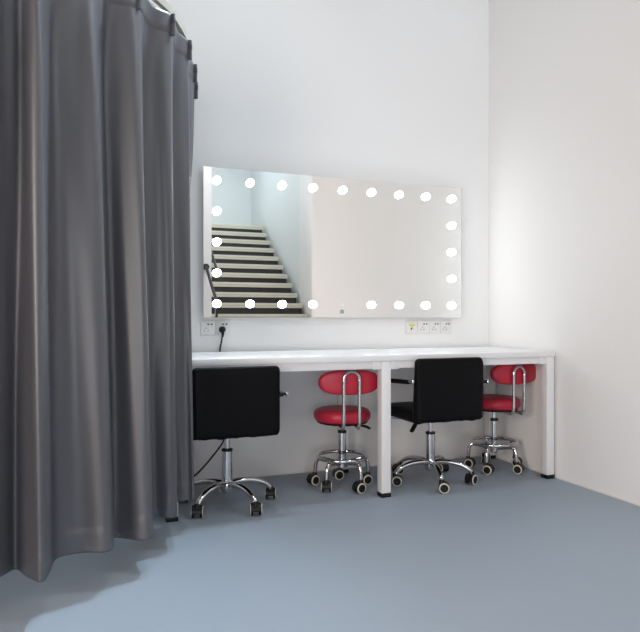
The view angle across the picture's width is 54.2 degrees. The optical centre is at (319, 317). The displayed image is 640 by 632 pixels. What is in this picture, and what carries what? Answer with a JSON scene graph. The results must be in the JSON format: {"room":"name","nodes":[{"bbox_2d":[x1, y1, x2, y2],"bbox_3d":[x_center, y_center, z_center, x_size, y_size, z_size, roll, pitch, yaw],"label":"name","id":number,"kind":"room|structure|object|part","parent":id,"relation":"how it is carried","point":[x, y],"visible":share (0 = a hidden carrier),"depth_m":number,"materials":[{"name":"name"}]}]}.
{"room":"backstage room","nodes":[
{"label":"backstage room","id":0,"kind":"room"},
{"bbox_2d":[149,0,488,479],"bbox_3d":[-1.097,-1.350,3.574,6.900,4.600,0.200,0,0,-21],"label":"wall","id":1,"kind":"structure","parent":0,"point":[394,91],"depth_m":3.93,"materials":[{"name":"white paint"}]},
{"bbox_2d":[152,0,192,61],"bbox_3d":[-1.779,-1.262,1.844,3.917,0.085,1.113,0,0,-44],"label":"rail","id":2,"kind":"object","parent":1,"relation":"attached to","point":[163,4],"visible":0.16,"depth_m":2.60,"materials":[{"name":"beige metal"}]},
{"bbox_2d":[0,0,197,581],"bbox_3d":[-1.003,-0.214,2.254,0.601,2.060,2.102,0,0,34],"label":"curtain","id":3,"kind":"object","parent":2,"relation":"hanging from","point":[97,97],"visible":1,"depth_m":2.15,"materials":[{"name":"grey fabric"}]},
{"bbox_2d":[201,320,214,334],"bbox_3d":[-0.650,0.057,3.634,0.085,0.085,0.007,0,0,-21],"label":"wall socket","id":4,"kind":"object","parent":1,"relation":"attached to","point":[208,326],"visible":1,"depth_m":3.63,"materials":[{"name":"white plastic"}]},
{"bbox_2d":[194,326,225,476],"bbox_3d":[-0.834,0.498,3.459,0.710,0.901,0.076,0,0,-31],"label":"power cord","id":5,"kind":"object","parent":1,"relation":"attached to","point":[222,329],"visible":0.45,"depth_m":3.58,"materials":[{"name":"black plastic"}]},
{"bbox_2d":[216,320,229,334],"bbox_3d":[-0.569,0.057,3.664,0.085,0.085,0.007,0,0,-21],"label":"wall socket","id":6,"kind":"object","parent":1,"relation":"attached to","point":[226,323],"visible":0.95,"depth_m":3.66,"materials":[{"name":"white plastic"}]},
{"bbox_2d":[203,166,460,317],"bbox_3d":[0.139,-0.436,3.899,1.730,0.867,0.075,0,0,-21],"label":"vanity mirror","id":7,"kind":"object","parent":1,"relation":"attached to","point":[279,245],"visible":1,"depth_m":3.86,"materials":[{"name":"silver mirror"}]},
{"bbox_3d":[-0.590,-0.083,3.599,0.045,0.045,0.034,0,0,-21],"label":"bulb","id":8,"kind":"part","parent":7,"relation":"part of","materials":[{"name":"white glass"}]},
{"bbox_3d":[-0.590,-0.261,3.599,0.045,0.045,0.034,0,0,-21],"label":"bulb","id":9,"kind":"part","parent":7,"relation":"part of","materials":[{"name":"white glass"}]},
{"bbox_3d":[-0.590,-0.439,3.599,0.045,0.045,0.034,0,0,-21],"label":"bulb","id":10,"kind":"part","parent":7,"relation":"part of","materials":[{"name":"white glass"}]},
{"bbox_3d":[-0.590,-0.617,3.599,0.045,0.045,0.034,0,0,-21],"label":"bulb","id":11,"kind":"part","parent":7,"relation":"part of","materials":[{"name":"white glass"}]},
{"bbox_3d":[-0.590,-0.795,3.599,0.045,0.045,0.034,0,0,-21],"label":"bulb","id":12,"kind":"part","parent":7,"relation":"part of","materials":[{"name":"white glass"}]},
{"bbox_3d":[-0.405,-0.083,3.669,0.045,0.045,0.034,0,0,-21],"label":"bulb","id":13,"kind":"part","parent":7,"relation":"part of","materials":[{"name":"white glass"}]},
{"bbox_3d":[-0.405,-0.795,3.669,0.045,0.045,0.034,0,0,-21],"label":"bulb","id":14,"kind":"part","parent":7,"relation":"part of","materials":[{"name":"white glass"}]},
{"bbox_3d":[-0.221,-0.083,3.739,0.045,0.045,0.034,0,0,-21],"label":"bulb","id":15,"kind":"part","parent":7,"relation":"part of","materials":[{"name":"white glass"}]},
{"bbox_3d":[-0.221,-0.795,3.739,0.045,0.045,0.034,0,0,-21],"label":"bulb","id":16,"kind":"part","parent":7,"relation":"part of","materials":[{"name":"white glass"}]},
{"bbox_3d":[-0.037,-0.083,3.810,0.045,0.045,0.034,0,0,-21],"label":"bulb","id":17,"kind":"part","parent":7,"relation":"part of","materials":[{"name":"white glass"}]},
{"bbox_3d":[-0.037,-0.795,3.810,0.045,0.045,0.034,0,0,-21],"label":"bulb","id":18,"kind":"part","parent":7,"relation":"part of","materials":[{"name":"white glass"}]},
{"bbox_3d":[0.147,-0.795,3.880,0.045,0.045,0.034,0,0,-21],"label":"bulb","id":19,"kind":"part","parent":7,"relation":"part of","materials":[{"name":"white glass"}]},
{"bbox_3d":[0.332,-0.083,3.950,0.045,0.045,0.034,0,0,-21],"label":"bulb","id":20,"kind":"part","parent":7,"relation":"part of","materials":[{"name":"white glass"}]},
{"bbox_3d":[0.332,-0.795,3.950,0.045,0.045,0.034,0,0,-21],"label":"bulb","id":21,"kind":"part","parent":7,"relation":"part of","materials":[{"name":"white glass"}]},
{"bbox_3d":[0.516,-0.083,4.021,0.045,0.045,0.034,0,0,-21],"label":"bulb","id":22,"kind":"part","parent":7,"relation":"part of","materials":[{"name":"white glass"}]},
{"bbox_3d":[0.516,-0.795,4.021,0.045,0.045,0.034,0,0,-21],"label":"bulb","id":23,"kind":"part","parent":7,"relation":"part of","materials":[{"name":"white glass"}]},
{"bbox_3d":[0.700,-0.083,4.091,0.045,0.045,0.034,0,0,-21],"label":"bulb","id":24,"kind":"part","parent":7,"relation":"part of","materials":[{"name":"white glass"}]},
{"bbox_3d":[0.700,-0.795,4.091,0.045,0.045,0.034,0,0,-21],"label":"bulb","id":25,"kind":"part","parent":7,"relation":"part of","materials":[{"name":"white glass"}]},
{"bbox_3d":[0.884,-0.083,4.161,0.045,0.045,0.034,0,0,-21],"label":"bulb","id":26,"kind":"part","parent":7,"relation":"part of","materials":[{"name":"white glass"}]},
{"bbox_3d":[0.884,-0.261,4.161,0.045,0.045,0.034,0,0,-21],"label":"bulb","id":27,"kind":"part","parent":7,"relation":"part of","materials":[{"name":"white glass"}]},
{"bbox_3d":[0.884,-0.439,4.161,0.045,0.045,0.034,0,0,-21],"label":"bulb","id":28,"kind":"part","parent":7,"relation":"part of","materials":[{"name":"white glass"}]},
{"bbox_3d":[0.884,-0.617,4.161,0.045,0.045,0.034,0,0,-21],"label":"bulb","id":29,"kind":"part","parent":7,"relation":"part of","materials":[{"name":"white glass"}]},
{"bbox_3d":[0.884,-0.795,4.161,0.045,0.045,0.034,0,0,-21],"label":"bulb","id":30,"kind":"part","parent":7,"relation":"part of","materials":[{"name":"white glass"}]},
{"bbox_2d":[232,455,480,478],"bbox_3d":[-1.466,0.946,3.324,5.633,0.008,0.004,0,0,-21],"label":"trim","id":31,"kind":"structure","parent":1,"relation":"attached to","point":[474,455],"depth_m":3.85,"materials":[{"name":"white"}]},
{"bbox_2d":[405,321,416,333],"bbox_3d":[0.599,0.060,4.111,0.085,0.085,0.007,0,0,-21],"label":"wall plate","id":32,"kind":"object","parent":1,"relation":"attached to","point":[410,326],"visible":1,"depth_m":4.11,"materials":[{"name":"white plastic"}]},
{"bbox_2d":[418,321,428,333],"bbox_3d":[0.686,0.060,4.144,0.085,0.085,0.007,0,0,-21],"label":"wall socket","id":33,"kind":"object","parent":1,"relation":"attached to","point":[423,326],"visible":1,"depth_m":4.14,"materials":[{"name":"white plastic"}]},
{"bbox_2d":[429,321,440,332],"bbox_3d":[0.766,0.060,4.175,0.085,0.085,0.007,0,0,-21],"label":"wall socket","id":34,"kind":"object","parent":1,"relation":"attached to","point":[434,326],"visible":1,"depth_m":4.17,"materials":[{"name":"white plastic"}]},
{"bbox_2d":[441,321,451,332],"bbox_3d":[0.847,0.060,4.205,0.085,0.085,0.007,0,0,-21],"label":"wall socket","id":35,"kind":"object","parent":1,"relation":"attached to","point":[446,326],"visible":1,"depth_m":4.20,"materials":[{"name":"white plastic"}]},
{"bbox_2d":[0,456,639,631],"bbox_3d":[0.710,1.010,-1.158,6.900,0.120,10.330,0,0,-21],"label":"floor","id":36,"kind":"structure","parent":0,"point":[507,551],"depth_m":2.39,"materials":[{"name":"plastic"}]},
{"bbox_2d":[178,366,287,517],"bbox_3d":[-0.457,0.589,3.174,0.523,0.722,0.548,0,0,-21],"label":"office chair","id":37,"kind":"object","parent":36,"relation":"on","point":[243,401],"visible":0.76,"depth_m":2.93,"materials":[{"name":"black leather"}]},
{"bbox_3d":[-0.600,0.857,3.196,0.230,0.084,0.038,0,0,10],"label":"leg","id":38,"kind":"part","parent":37,"relation":"part of","materials":[{"name":"silver metal"}]},
{"bbox_3d":[-0.532,0.857,3.058,0.038,0.084,0.230,0,0,28],"label":"leg","id":39,"kind":"part","parent":37,"relation":"part of","materials":[{"name":"silver metal"}]},
{"bbox_3d":[-0.395,0.399,2.946,0.420,0.341,0.079,0,0,-21],"label":"backrest","id":40,"kind":"part","parent":37,"relation":"part of","materials":[{"name":"black leather"}]},
{"bbox_3d":[-0.380,0.857,3.079,0.038,0.084,0.230,0,0,-44],"label":"leg","id":41,"kind":"part","parent":37,"relation":"part of","materials":[{"name":"silver metal"}]},
{"bbox_3d":[-0.353,0.857,3.230,0.230,0.084,0.038,0,0,-26],"label":"leg","id":42,"kind":"part","parent":37,"relation":"part of","materials":[{"name":"silver metal"}]},
{"bbox_2d":[306,370,376,493],"bbox_3d":[0.125,0.613,3.512,0.370,0.672,0.409,0,0,-21],"label":"stool","id":43,"kind":"object","parent":36,"relation":"on","point":[339,382],"visible":1,"depth_m":3.39,"materials":[{"name":"red leather"}]},
{"bbox_3d":[0.037,0.839,3.561,0.159,0.102,0.024,0,0,16],"label":"leg","id":44,"kind":"part","parent":43,"relation":"part of","materials":[{"name":"silver metal"}]},
{"bbox_3d":[0.073,0.839,3.459,0.024,0.102,0.159,0,0,34],"label":"leg","id":45,"kind":"part","parent":43,"relation":"part of","materials":[{"name":"silver metal"}]},
{"bbox_3d":[0.125,0.543,3.535,0.322,0.072,0.322,0,0,-21],"label":"seat","id":46,"kind":"part","parent":43,"relation":"part of","materials":[{"name":"red leather"}]},
{"bbox_3d":[0.160,0.346,3.370,0.340,0.134,0.054,0,0,-12],"label":"backrest","id":47,"kind":"part","parent":43,"relation":"part of","materials":[{"name":"red leather"}]},
{"bbox_3d":[0.182,0.839,3.462,0.024,0.102,0.159,0,0,-38],"label":"leg","id":48,"kind":"part","parent":43,"relation":"part of","materials":[{"name":"silver metal"}]},
{"bbox_3d":[0.212,0.839,3.567,0.159,0.102,0.024,0,0,-20],"label":"leg","id":49,"kind":"part","parent":43,"relation":"part of","materials":[{"name":"silver metal"}]},
{"bbox_2d":[165,347,554,521],"bbox_3d":[0.226,0.573,3.599,2.259,0.754,0.633,0,0,-21],"label":"vanity desk","id":50,"kind":"object","parent":36,"relation":"on","point":[383,361],"visible":0.68,"depth_m":3.40,"materials":[{"name":"white laminate"}]},
{"bbox_3d":[0.141,0.578,3.863,0.055,0.700,0.055,0,0,-21],"label":"leg","id":51,"kind":"part","parent":50,"relation":"part of","materials":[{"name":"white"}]},
{"bbox_3d":[0.342,0.578,3.338,0.055,0.700,0.055,0,0,-21],"label":"leg","id":52,"kind":"part","parent":50,"relation":"part of","materials":[{"name":"white"}]},
{"bbox_3d":[1.154,0.578,4.249,0.055,0.700,0.055,0,0,-21],"label":"leg","id":53,"kind":"part","parent":50,"relation":"part of","materials":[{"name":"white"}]},
{"bbox_3d":[1.354,0.578,3.724,0.055,0.700,0.055,0,0,-21],"label":"leg","id":54,"kind":"part","parent":50,"relation":"part of","materials":[{"name":"white"}]},
{"bbox_2d":[391,357,488,493],"bbox_3d":[0.624,0.583,3.623,0.492,0.734,0.529,0,0,-21],"label":"office chair","id":55,"kind":"object","parent":36,"relation":"on","point":[445,389],"visible":0.94,"depth_m":3.40,"materials":[{"name":"black leather"}]},
{"bbox_3d":[0.615,0.538,3.623,0.410,0.072,0.420,0,0,-21],"label":"seat","id":56,"kind":"part","parent":55,"relation":"part of","materials":[{"name":"black leather"}]},
{"bbox_3d":[0.521,0.857,3.596,0.230,0.084,0.040,0,0,-21],"label":"leg","id":57,"kind":"part","parent":55,"relation":"part of","materials":[{"name":"silver metal"}]},
{"bbox_3d":[0.557,0.857,3.743,0.038,0.084,0.230,0,0,-41],"label":"leg","id":58,"kind":"part","parent":55,"relation":"part of","materials":[{"name":"silver metal"}]},
{"bbox_3d":[0.654,0.857,3.514,0.038,0.084,0.230,0,0,-5],"label":"leg","id":59,"kind":"part","parent":55,"relation":"part of","materials":[{"name":"silver metal"}]},
{"bbox_3d":[0.710,0.857,3.756,0.038,0.084,0.230,0,0,31],"label":"leg","id":60,"kind":"part","parent":55,"relation":"part of","materials":[{"name":"silver metal"}]},
{"bbox_3d":[0.697,0.392,3.409,0.420,0.353,0.079,0,0,-21],"label":"backrest","id":61,"kind":"part","parent":55,"relation":"part of","materials":[{"name":"black leather"}]},
{"bbox_3d":[0.770,0.857,3.614,0.230,0.084,0.038,0,0,13],"label":"leg","id":62,"kind":"part","parent":55,"relation":"part of","materials":[{"name":"silver metal"}]},
{"bbox_2d":[464,364,535,474],"bbox_3d":[1.113,0.610,3.920,0.386,0.680,0.391,0,0,42],"label":"stool","id":63,"kind":"object","parent":36,"relation":"on","point":[512,374],"visible":0.95,"depth_m":3.81,"materials":[{"name":"red leather"}]},
{"bbox_3d":[1.010,0.839,3.975,0.159,0.102,0.024,0,0,14],"label":"leg","id":64,"kind":"part","parent":63,"relation":"part of","materials":[{"name":"silver metal"}]},
{"bbox_3d":[1.050,0.839,3.874,0.024,0.102,0.159,0,0,32],"label":"leg","id":65,"kind":"part","parent":63,"relation":"part of","materials":[{"name":"silver metal"}]},
{"bbox_3d":[1.099,0.529,3.952,0.322,0.072,0.322,0,0,-21],"label":"seat","id":66,"kind":"part","parent":63,"relation":"part of","materials":[{"name":"red leather"}]},
{"bbox_3d":[1.159,0.839,3.882,0.024,0.102,0.159,0,0,-40],"label":"leg","id":67,"kind":"part","parent":63,"relation":"part of","materials":[{"name":"silver metal"}]},
{"bbox_3d":[1.193,0.337,3.813,0.370,0.134,0.059,0,0,-28],"label":"backrest","id":68,"kind":"part","parent":63,"relation":"part of","materials":[{"name":"red leather"}]},
{"bbox_2d":[489,0,639,503],"bbox_3d":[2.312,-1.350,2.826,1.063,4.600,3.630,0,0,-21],"label":"wall","id":69,"kind":"structure","parent":0,"point":[564,75],"depth_m":3.62,"materials":[{"name":"white paint"}]},
{"bbox_2d":[496,457,639,505],"bbox_3d":[1.814,0.946,2.636,0.004,0.008,3.630,0,0,-21],"label":"trim","id":70,"kind":"structure","parent":69,"relation":"attached to","point":[496,457],"depth_m":3.50,"materials":[{"name":"white"}]}
]}

